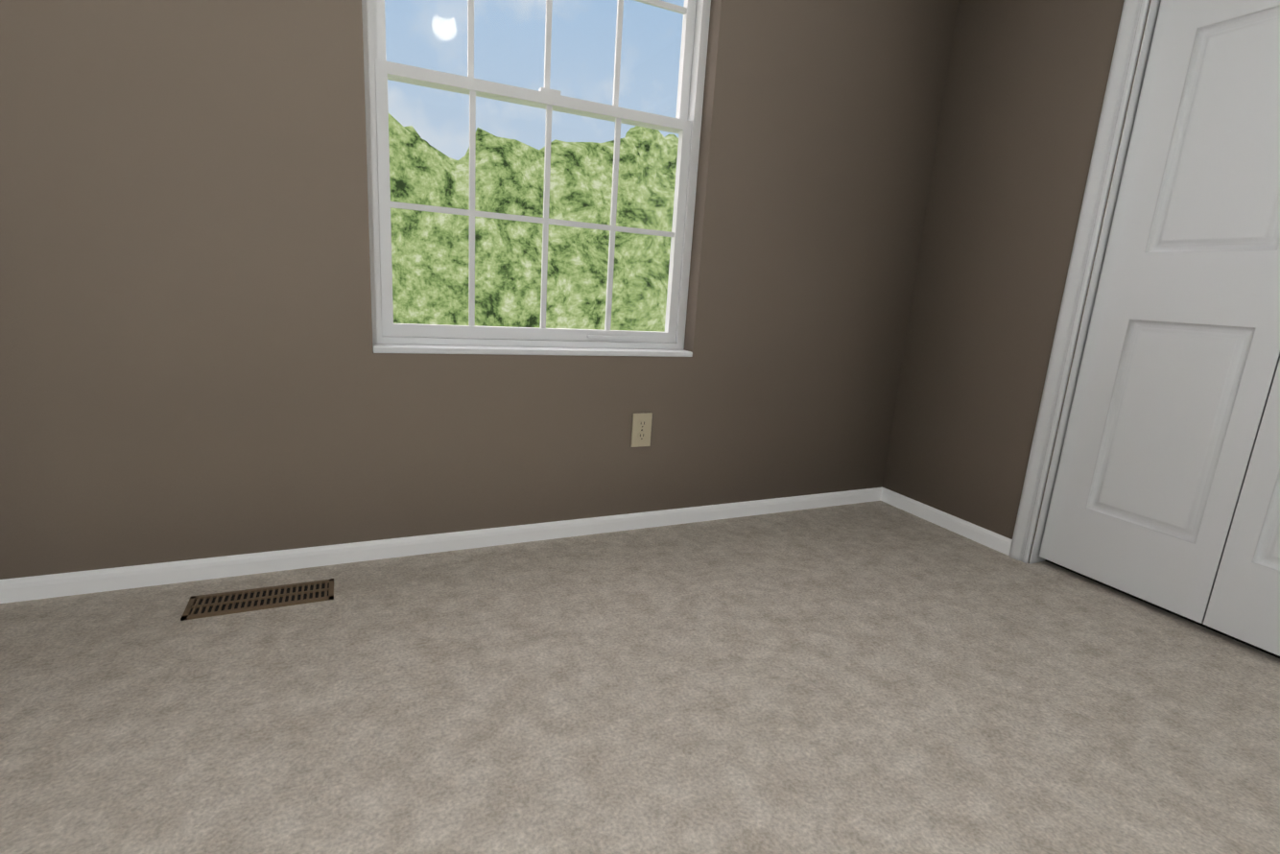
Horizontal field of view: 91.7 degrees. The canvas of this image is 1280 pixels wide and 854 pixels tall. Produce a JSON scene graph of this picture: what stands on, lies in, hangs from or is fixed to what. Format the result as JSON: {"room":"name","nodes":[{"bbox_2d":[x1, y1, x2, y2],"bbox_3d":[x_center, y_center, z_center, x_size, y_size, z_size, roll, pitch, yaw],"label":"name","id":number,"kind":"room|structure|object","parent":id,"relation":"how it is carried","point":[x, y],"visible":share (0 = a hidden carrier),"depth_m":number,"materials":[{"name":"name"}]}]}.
{"room":"empty bedroom","nodes":[
{"label":"empty bedroom","id":0,"kind":"room"},
{"bbox_2d":[0,0,958,579],"bbox_3d":[-0.201,-0.846,1.903,3.217,2.440,0.200,-2,14,-25],"label":"wall","id":1,"kind":"structure","parent":0,"point":[194,365],"depth_m":1.65,"materials":[{"name":"brown paint"}]},
{"bbox_2d":[0,487,882,603],"bbox_3d":[-0.322,0.342,2.029,3.017,0.056,0.012,-2,14,-25],"label":"baseboard","id":2,"kind":"structure","parent":1,"relation":"attached to","point":[38,587],"depth_m":1.82,"materials":[{"name":"white wood"}]},
{"bbox_2d":[372,343,692,356],"bbox_3d":[-0.304,-0.245,1.972,1.005,0.018,0.143,-2,14,-25],"label":"window sill","id":3,"kind":"structure","parent":1,"relation":"attached to","point":[467,349],"depth_m":1.88,"materials":[{"name":"white wood"}]},
{"bbox_2d":[361,0,711,349],"bbox_3d":[-0.272,-0.970,1.840,1.006,1.454,0.075,-2,14,-25],"label":"window","id":4,"kind":"structure","parent":1,"relation":"in","point":[380,71],"depth_m":1.88,"materials":[{"name":"white plastic"}]},
{"bbox_2d":[630,412,652,447],"bbox_3d":[0.006,0.011,2.103,0.070,0.115,0.009,-2,14,-25],"label":"electrical outlet","id":5,"kind":"object","parent":1,"relation":"attached to","point":[641,430],"visible":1,"depth_m":2.10,"materials":[{"name":"beige plastic"}]},
{"bbox_2d":[0,500,1279,853],"bbox_3d":[0.790,0.807,0.639,4.217,0.100,4.000,-2,14,-25],"label":"floor","id":6,"kind":"structure","parent":0,"point":[873,677],"depth_m":1.25,"materials":[{"name":"beige carpet"}]},
{"bbox_2d":[180,578,333,620],"bbox_3d":[-0.949,0.431,1.565,0.320,0.006,0.110,-2,14,-25],"label":"floor vent","id":7,"kind":"object","parent":6,"relation":"in","point":[240,601],"visible":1,"depth_m":1.56,"materials":[{"name":"brown metal"}]},
{"bbox_2d":[882,0,1151,563],"bbox_3d":[1.970,-0.450,0.769,0.120,2.440,3.800,-2,14,-25],"label":"wall","id":8,"kind":"structure","parent":0,"point":[1024,94],"depth_m":2.17,"materials":[{"name":"brown paint"}]},
{"bbox_2d":[880,487,1012,555],"bbox_3d":[1.161,0.353,2.409,0.012,0.056,0.598,-2,14,-25],"label":"baseboard","id":9,"kind":"structure","parent":8,"relation":"attached to","point":[1000,543],"depth_m":2.36,"materials":[{"name":"white wood"}]},
{"bbox_2d":[1008,0,1149,563],"bbox_3d":[1.761,-0.357,1.059,0.018,2.106,1.967,-2,14,-25],"label":"trim","id":10,"kind":"structure","parent":8,"relation":"attached to","point":[1129,35],"depth_m":1.91,"materials":[{"name":"white wood"}]},
{"bbox_2d":[1029,0,1161,564],"bbox_3d":[1.821,-0.328,1.095,0.122,2.040,1.835,-2,14,-25],"label":"door frame","id":11,"kind":"structure","parent":8,"relation":"attached to","point":[1141,67],"depth_m":1.89,"materials":[{"name":"white wood"}]},
{"bbox_2d":[1039,0,1279,623],"bbox_3d":[1.521,-0.487,1.688,0.034,2.000,0.452,-2,14,-25],"label":"closet door leaf","id":12,"kind":"structure","parent":8,"relation":"in","point":[1179,363],"depth_m":1.72,"materials":[{"name":"white wood"}]},
{"bbox_2d":[1202,358,1279,656],"bbox_3d":[1.691,-0.383,1.278,0.081,2.000,0.452,-2,14,-25],"label":"closet door leaf","id":13,"kind":"structure","parent":8,"relation":"in","point":[1244,604],"depth_m":1.59,"materials":[{"name":"white wood"}]},
{"bbox_2d":[1044,559,1279,659],"bbox_3d":[1.840,-0.326,1.105,0.005,2.036,1.827,-2,14,-25],"label":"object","id":14,"kind":"structure","parent":0,"point":[1190,620],"depth_m":1.81,"materials":[{"name":"black"}]},
{"bbox_3d":[0.619,1.987,9.259,50.000,0.200,10.740,-2,14,-25],"label":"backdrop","id":15,"kind":"structure","parent":0,"visible":0},
{"bbox_2d":[388,113,678,331],"bbox_3d":[-1.229,-1.028,10.669,17.260,8.767,4.066,-2,14,-25],"label":"trees","id":16,"kind":"object","parent":15,"relation":"on","point":[633,246],"depth_m":8.93,"materials":[{"name":"green plant"}]}
]}

